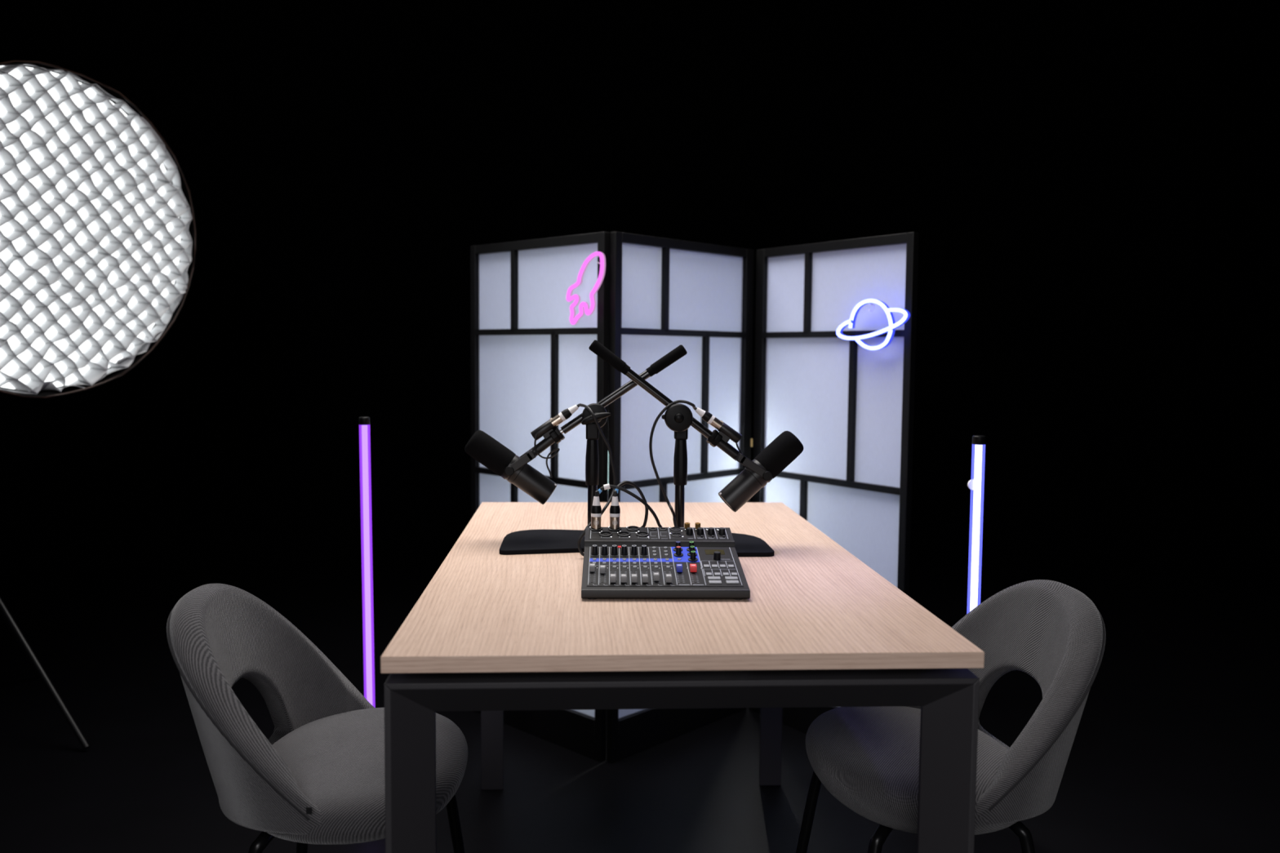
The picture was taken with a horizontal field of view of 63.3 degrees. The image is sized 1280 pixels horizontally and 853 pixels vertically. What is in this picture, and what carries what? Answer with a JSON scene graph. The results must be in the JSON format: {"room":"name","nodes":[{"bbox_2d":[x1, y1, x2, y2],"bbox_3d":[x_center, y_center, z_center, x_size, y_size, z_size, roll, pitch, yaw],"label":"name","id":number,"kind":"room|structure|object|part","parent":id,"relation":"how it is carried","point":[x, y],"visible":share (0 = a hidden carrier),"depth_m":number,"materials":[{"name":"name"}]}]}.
{"room":"studio","nodes":[
{"label":"studio","id":0,"kind":"room"},
{"bbox_2d":[0,0,1205,567],"bbox_3d":[-0.173,-0.947,5.535,6.400,3.400,0.100,0,4,-3],"label":"wall","id":1,"kind":"structure","parent":0,"point":[342,162],"depth_m":5.47,"materials":[{"name":"black paint"}]},
{"bbox_2d":[0,564,1279,852],"bbox_3d":[0.027,1.063,1.923,6.400,0.100,7.400,0,4,-3],"label":"floor","id":2,"kind":"structure","parent":0,"point":[1175,748],"depth_m":3.04,"materials":[{"name":"black plastic"}]},
{"bbox_2d":[0,596,89,749],"bbox_3d":[-1.998,0.176,3.182,0.843,1.444,0.769,0,4,-3],"label":"stand","id":3,"kind":"object","parent":2,"relation":"on","point":[31,658],"visible":1,"depth_m":3.00,"materials":[{"name":"black metal"}]},
{"bbox_3d":[-2.053,0.612,3.356,0.018,0.549,0.479,0,4,-8],"label":"leg","id":4,"kind":"part","parent":3,"relation":"part of","materials":[{"name":"black metal"}]},
{"bbox_2d":[0,60,196,398],"bbox_3d":[-1.641,-0.520,2.894,0.755,0.874,0.793,-1,4,-25],"label":"softbox","id":5,"kind":"object","parent":3,"relation":"attached to","point":[98,228],"visible":1,"depth_m":2.88,"materials":[{"name":"white fabric"}]},
{"bbox_2d":[166,583,467,852],"bbox_3d":[-0.540,0.647,1.801,0.476,0.741,0.491,0,4,-3],"label":"upholstered chair","id":6,"kind":"object","parent":2,"relation":"on","point":[318,779],"visible":0.91,"depth_m":1.70,"materials":[{"name":"grey fabric"}]},
{"bbox_3d":[-0.613,0.835,1.646,0.030,0.386,0.143,2,4,25],"label":"leg","id":7,"kind":"part","parent":6,"relation":"part of","materials":[{"name":"black metal"}]},
{"bbox_3d":[-0.611,0.442,1.782,0.323,0.331,0.485,0,4,-3],"label":"backrest","id":8,"kind":"part","parent":6,"relation":"part of","materials":[{"name":"grey fabric"}]},
{"bbox_3d":[-0.633,0.812,1.971,0.030,0.386,0.143,-2,5,-32],"label":"leg","id":9,"kind":"part","parent":6,"relation":"part of","materials":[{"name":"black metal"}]},
{"bbox_3d":[-0.484,0.596,1.800,0.366,0.097,0.472,0,4,-3],"label":"seat","id":10,"kind":"part","parent":6,"relation":"part of","materials":[{"name":"grey fabric"}]},
{"bbox_3d":[-0.371,0.813,1.984,0.025,0.386,0.163,4,5,38],"label":"leg","id":11,"kind":"part","parent":6,"relation":"part of","materials":[{"name":"black metal"}]},
{"bbox_2d":[359,416,375,707],"bbox_3d":[-0.657,0.469,2.528,0.150,0.988,0.150,0,4,-3],"label":"tube light","id":12,"kind":"object","parent":2,"relation":"on","point":[364,421],"visible":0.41,"depth_m":2.51,"materials":[{"name":"purple plastic"}]},
{"bbox_2d":[380,502,984,852],"bbox_3d":[0.019,0.625,2.092,0.800,0.750,1.400,0,4,-3],"label":"table","id":13,"kind":"object","parent":2,"relation":"on","point":[491,633],"visible":0.89,"depth_m":1.44,"materials":[{"name":"brown wood"}]},
{"bbox_3d":[-0.310,0.689,1.414,0.058,0.712,0.066,0,4,-3],"label":"leg","id":14,"kind":"part","parent":13,"relation":"part of","materials":[{"name":"grey metal"}]},
{"bbox_3d":[-0.386,0.596,2.731,0.058,0.711,0.066,0,4,-3],"label":"leg","id":15,"kind":"part","parent":13,"relation":"part of","materials":[{"name":"grey metal"}]},
{"bbox_2d":[499,344,687,555],"bbox_3d":[-0.092,0.037,2.146,0.380,0.414,0.245,0,4,-3],"label":"microphone stand","id":16,"kind":"object","parent":13,"relation":"on","point":[527,541],"visible":0.83,"depth_m":2.14,"materials":[{"name":"black metal"}]},
{"bbox_2d":[464,419,564,504],"bbox_3d":[-0.260,0.074,2.160,0.207,0.178,0.079,0,4,-3],"label":"microphone","id":17,"kind":"object","parent":16,"relation":"attached to","point":[482,447],"visible":1,"depth_m":2.14,"materials":[{"name":"black plastic"}]},
{"bbox_3d":[-0.198,0.037,2.161,0.064,0.056,0.020,0,4,-3],"label":"mount stem","id":18,"kind":"part","parent":17,"relation":"part of","materials":[{"name":"black metal"}]},
{"bbox_2d":[530,419,555,440],"bbox_3d":[-0.202,0.008,2.158,0.051,0.043,0.021,0,4,-3],"label":"socket","id":19,"kind":"object","parent":17,"relation":"attached to","point":[547,430],"depth_m":2.15,"materials":[{"name":"black metal"}]},
{"bbox_3d":[-0.168,0.238,2.156,0.230,0.009,0.245,0,4,-3],"label":"plate","id":20,"kind":"part","parent":16,"relation":"part of","materials":[{"name":"black"}]},
{"bbox_3d":[-0.090,-0.016,2.120,0.060,0.026,0.022,0,4,-3],"label":"wing lever","id":21,"kind":"part","parent":16,"relation":"part of","materials":[{"name":"black plastic"}]},
{"bbox_2d":[549,403,648,555],"bbox_3d":[-0.091,0.104,2.062,0.122,0.290,0.294,-2,5,-32],"label":"microphone cable","id":22,"kind":"object","parent":13,"relation":"on","point":[615,510],"visible":0.8,"depth_m":2.02,"materials":[{"name":"black rubber"}]},
{"bbox_2d":[591,400,723,529],"bbox_3d":[0.030,0.102,2.034,0.103,0.303,0.327,4,5,43],"label":"microphone cable","id":23,"kind":"object","parent":13,"relation":"on","point":[596,509],"visible":0.91,"depth_m":2.08,"materials":[{"name":"black rubber"}]},
{"bbox_2d":[581,525,750,599],"bbox_3d":[0.037,0.232,1.806,0.271,0.076,0.292,0,4,-2],"label":"mixer","id":24,"kind":"object","parent":13,"relation":"on","point":[632,562],"visible":1,"depth_m":1.77,"materials":[{"name":"black plastic"}]},
{"bbox_3d":[-0.079,0.216,1.819,0.012,0.016,0.012,0,13,-2],"label":"channel knob","id":25,"kind":"part","parent":24,"relation":"part of","materials":[{"name":"black plastic"}]},
{"bbox_2d":[589,526,602,532],"bbox_3d":[-0.082,0.190,1.931,0.025,0.007,0.028,0,4,-3],"label":"socket","id":26,"kind":"object","parent":24,"relation":"attached to","point":[591,530],"depth_m":1.92,"materials":[{"name":"metal"}]},
{"bbox_3d":[-0.062,0.217,1.820,0.012,0.016,0.012,0,13,-2],"label":"channel knob","id":27,"kind":"part","parent":24,"relation":"part of","materials":[{"name":"black plastic"}]},
{"bbox_2d":[599,531,612,537],"bbox_3d":[-0.063,0.198,1.903,0.025,0.007,0.028,0,4,-3],"label":"socket","id":28,"kind":"object","parent":24,"relation":"attached to","point":[602,534],"depth_m":1.90,"materials":[{"name":"metal"}]},
{"bbox_3d":[-0.045,0.217,1.821,0.012,0.016,0.012,0,13,-2],"label":"channel knob","id":29,"kind":"part","parent":24,"relation":"part of","materials":[{"name":"black plastic"}]},
{"bbox_2d":[608,526,621,531],"bbox_3d":[-0.047,0.190,1.935,0.024,0.006,0.024,0,4,-2],"label":"socket","id":30,"kind":"object","parent":24,"relation":"attached to","point":[609,529],"depth_m":1.93,"materials":[{"name":"metal"}]},
{"bbox_2d":[617,531,630,537],"bbox_3d":[-0.030,0.198,1.905,0.025,0.007,0.028,0,4,-3],"label":"socket","id":31,"kind":"object","parent":24,"relation":"attached to","point":[620,534],"depth_m":1.90,"materials":[{"name":"metal"}]},
{"bbox_3d":[-0.028,0.217,1.821,0.012,0.016,0.012,0,13,-2],"label":"channel knob","id":32,"kind":"part","parent":24,"relation":"part of","materials":[{"name":"black plastic"}]},
{"bbox_2d":[626,525,639,532],"bbox_3d":[-0.013,0.191,1.934,0.025,0.007,0.028,0,4,-3],"label":"socket","id":33,"kind":"object","parent":24,"relation":"attached to","point":[632,528],"depth_m":1.93,"materials":[{"name":"metal"}]},
{"bbox_3d":[-0.010,0.217,1.822,0.012,0.016,0.012,0,13,-2],"label":"channel knob","id":34,"kind":"part","parent":24,"relation":"part of","materials":[{"name":"black plastic"}]},
{"bbox_2d":[635,531,648,537],"bbox_3d":[0.005,0.198,1.905,0.025,0.007,0.028,0,4,-3],"label":"socket","id":35,"kind":"object","parent":24,"relation":"attached to","point":[638,534],"depth_m":1.90,"materials":[{"name":"metal"}]},
{"bbox_3d":[0.007,0.217,1.822,0.012,0.016,0.012,0,13,-2],"label":"channel knob","id":36,"kind":"part","parent":24,"relation":"part of","materials":[{"name":"black plastic"}]},
{"bbox_2d":[590,527,728,538],"bbox_3d":[0.035,0.197,1.917,0.252,0.011,0.060,0,4,-2],"label":"print","id":37,"kind":"object","parent":24,"relation":"on","point":[603,532],"depth_m":1.91},
{"bbox_3d":[0.034,0.197,1.916,0.257,0.011,0.062,0,4,-2],"label":"jack panel","id":38,"kind":"part","parent":24,"relation":"part of","materials":[{"name":"black plastic"}]},
{"bbox_2d":[587,546,742,586],"bbox_3d":[0.038,0.237,1.772,0.251,0.029,0.185,0,4,-2],"label":"print","id":39,"kind":"object","parent":24,"relation":"on","point":[606,566],"depth_m":1.76},
{"bbox_3d":[0.038,0.237,1.771,0.254,0.030,0.188,0,4,-2],"label":"control panel","id":40,"kind":"part","parent":24,"relation":"part of","materials":[{"name":"black plastic"}]},
{"bbox_2d":[668,526,683,531],"bbox_3d":[0.067,0.191,1.938,0.025,0.005,0.022,0,4,-3],"label":"socket","id":41,"kind":"object","parent":24,"relation":"attached to","point":[670,529],"depth_m":1.94,"materials":[{"name":"metal"}]},
{"bbox_2d":[669,532,684,537],"bbox_3d":[0.067,0.199,1.907,0.025,0.005,0.022,0,4,-3],"label":"socket","id":42,"kind":"object","parent":24,"relation":"attached to","point":[671,534],"depth_m":1.91,"materials":[{"name":"metal"}]},
{"bbox_3d":[0.068,0.213,1.846,0.017,0.015,0.017,0,13,-2],"label":"effect knob","id":43,"kind":"part","parent":24,"relation":"part of","materials":[{"name":"black plastic"}]},
{"bbox_3d":[0.068,0.219,1.820,0.017,0.015,0.017,0,13,-2],"label":"effect knob","id":44,"kind":"part","parent":24,"relation":"part of","materials":[{"name":"black plastic"}]},
{"bbox_2d":[684,522,689,528],"bbox_3d":[0.088,0.186,1.934,0.010,0.014,0.011,0,4,-3],"label":"adapter","id":45,"kind":"object","parent":24,"relation":"on","point":[686,525],"visible":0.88,"depth_m":1.93,"materials":[{"name":"gold metal"}]},
{"bbox_3d":[0.091,0.193,1.914,0.013,0.011,0.013,0,14,-2],"label":"headphone knob","id":46,"kind":"part","parent":24,"relation":"part of","materials":[{"name":"black plastic"}]},
{"bbox_3d":[0.092,0.213,1.847,0.017,0.015,0.017,0,13,-2],"label":"effect knob","id":47,"kind":"part","parent":24,"relation":"part of","materials":[{"name":"black plastic"}]},
{"bbox_3d":[0.092,0.218,1.823,0.017,0.015,0.017,0,13,-2],"label":"effect knob","id":48,"kind":"part","parent":24,"relation":"part of","materials":[{"name":"black plastic"}]},
{"bbox_3d":[0.092,0.224,1.798,0.017,0.015,0.017,0,13,-2],"label":"effect knob","id":49,"kind":"part","parent":24,"relation":"part of","materials":[{"name":"black plastic"}]},
{"bbox_2d":[694,522,700,528],"bbox_3d":[0.108,0.186,1.935,0.010,0.014,0.011,0,4,-3],"label":"adapter","id":50,"kind":"object","parent":24,"relation":"on","point":[697,525],"visible":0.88,"depth_m":1.93,"materials":[{"name":"gold metal"}]},
{"bbox_3d":[0.111,0.193,1.915,0.013,0.011,0.013,0,14,-2],"label":"headphone knob","id":51,"kind":"part","parent":24,"relation":"part of","materials":[{"name":"black plastic"}]},
{"bbox_3d":[0.131,0.193,1.915,0.013,0.011,0.013,0,14,-2],"label":"headphone knob","id":52,"kind":"part","parent":24,"relation":"part of","materials":[{"name":"black plastic"}]},
{"bbox_3d":[0.134,0.225,1.804,0.012,0.013,0.012,0,13,-2],"label":"data knob","id":53,"kind":"part","parent":24,"relation":"part of","materials":[{"name":"black plastic"}]},
{"bbox_3d":[0.151,0.193,1.916,0.013,0.011,0.013,0,14,-2],"label":"headphone knob","id":54,"kind":"part","parent":24,"relation":"part of","materials":[{"name":"black plastic"}]},
{"bbox_2d":[588,340,774,556],"bbox_3d":[0.078,0.036,2.123,0.368,0.421,0.231,0,4,-3],"label":"microphone stand","id":55,"kind":"object","parent":13,"relation":"on","point":[677,417],"visible":0.8,"depth_m":2.09,"materials":[{"name":"black metal"}]},
{"bbox_3d":[0.078,-0.017,2.080,0.020,0.020,0.009,0,4,-3],"label":"clamp knob","id":56,"kind":"part","parent":55,"relation":"part of","materials":[{"name":"black plastic"}]},
{"bbox_3d":[0.157,0.242,2.142,0.206,0.009,0.231,0,4,-3],"label":"plate","id":57,"kind":"part","parent":55,"relation":"part of","materials":[{"name":"black"}]},
{"bbox_2d":[706,422,803,511],"bbox_3d":[0.234,0.083,2.120,0.199,0.182,0.079,0,4,-3],"label":"microphone","id":58,"kind":"object","parent":55,"relation":"attached to","point":[786,447],"visible":1,"depth_m":2.09,"materials":[{"name":"black plastic"}]},
{"bbox_3d":[0.176,0.043,2.114,0.063,0.054,0.020,0,4,-3],"label":"mount stem","id":59,"kind":"part","parent":58,"relation":"part of","materials":[{"name":"black metal"}]},
{"bbox_2d":[717,422,742,443],"bbox_3d":[0.183,0.013,2.113,0.050,0.043,0.021,0,4,-3],"label":"socket","id":60,"kind":"object","parent":58,"relation":"attached to","point":[726,433],"depth_m":2.10,"materials":[{"name":"black metal"}]},
{"bbox_3d":[0.348,0.600,2.773,0.058,0.711,0.066,0,4,-3],"label":"leg","id":61,"kind":"part","parent":13,"relation":"part of","materials":[{"name":"grey metal"}]},
{"bbox_3d":[0.424,0.693,1.457,0.058,0.712,0.066,0,4,-3],"label":"leg","id":62,"kind":"part","parent":13,"relation":"part of","materials":[{"name":"grey metal"}]},
{"bbox_2d":[470,231,919,763],"bbox_3d":[0.101,0.196,3.045,1.240,1.473,0.558,0,4,-3],"label":"folding screen","id":63,"kind":"object","parent":2,"relation":"on","point":[850,406],"visible":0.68,"depth_m":3.02,"materials":[{"name":"black paint"}]},
{"bbox_3d":[-0.311,0.191,3.074,0.597,1.473,0.022,4,6,44],"label":"panel frame","id":64,"kind":"part","parent":63,"relation":"part of","materials":[{"name":"black paint"}]},
{"bbox_2d":[566,251,605,324],"bbox_3d":[-0.143,-0.376,2.836,0.145,0.195,0.033,4,6,44],"label":"sign","id":65,"kind":"object","parent":63,"relation":"hanging from","point":[584,307],"visible":1,"depth_m":2.83,"materials":[{"name":"pink plastic"}]},
{"bbox_3d":[0.132,0.194,3.089,0.022,1.473,0.625,4,5,43],"label":"panel frame","id":66,"kind":"part","parent":63,"relation":"part of","materials":[{"name":"black paint"}]},
{"bbox_3d":[0.547,0.199,3.060,0.022,1.473,0.621,-2,5,-35],"label":"panel frame","id":67,"kind":"part","parent":63,"relation":"part of","materials":[{"name":"black paint"}]},
{"bbox_2d":[835,298,910,350],"bbox_3d":[0.642,-0.280,2.844,0.041,0.140,0.251,-2,5,-35],"label":"sign","id":68,"kind":"object","parent":63,"relation":"hanging from","point":[891,329],"visible":1,"depth_m":2.83,"materials":[{"name":"white plastic"}]},
{"bbox_2d":[795,579,1105,852],"bbox_3d":[0.541,0.653,1.857,0.476,0.741,0.491,0,4,-7],"label":"upholstered chair","id":69,"kind":"object","parent":2,"relation":"on","point":[867,758],"visible":0.77,"depth_m":1.74,"materials":[{"name":"grey fabric"}]},
{"bbox_3d":[0.342,0.818,2.007,0.163,0.386,0.025,4,5,41],"label":"leg","id":70,"kind":"part","parent":69,"relation":"part of","materials":[{"name":"black metal"}]},
{"bbox_3d":[0.379,0.841,1.690,0.025,0.386,0.163,3,5,35],"label":"leg","id":71,"kind":"part","parent":69,"relation":"part of","materials":[{"name":"black metal"}]},
{"bbox_3d":[0.487,0.601,1.847,0.366,0.097,0.472,0,4,-7],"label":"seat","id":72,"kind":"part","parent":69,"relation":"part of","materials":[{"name":"grey fabric"}]},
{"bbox_3d":[0.616,0.448,1.851,0.323,0.331,0.485,0,4,-7],"label":"backrest","id":73,"kind":"part","parent":69,"relation":"part of","materials":[{"name":"grey fabric"}]},
{"bbox_3d":[0.640,0.841,1.718,0.030,0.386,0.143,-2,5,-35],"label":"leg","id":74,"kind":"part","parent":69,"relation":"part of","materials":[{"name":"black metal"}]},
{"bbox_2d":[966,435,985,613],"bbox_3d":[0.731,0.505,2.284,0.150,0.975,0.150,0,4,-3],"label":"tube light","id":75,"kind":"object","parent":2,"relation":"on","point":[976,484],"visible":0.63,"depth_m":2.25,"materials":[{"name":"white plastic"}]},
{"bbox_3d":[0.728,0.127,2.269,0.025,0.025,0.012,1,4,11],"label":"knob","id":76,"kind":"part","parent":75,"relation":"part of","materials":[{"name":"white plastic"}]},
{"bbox_2d":[1179,0,1279,599],"bbox_3d":[3.287,-0.666,1.989,0.100,3.400,7.400,0,4,-3],"label":"wall","id":77,"kind":"structure","parent":0,"point":[1230,522],"depth_m":5.30,"materials":[{"name":"black fabric"}]}
]}

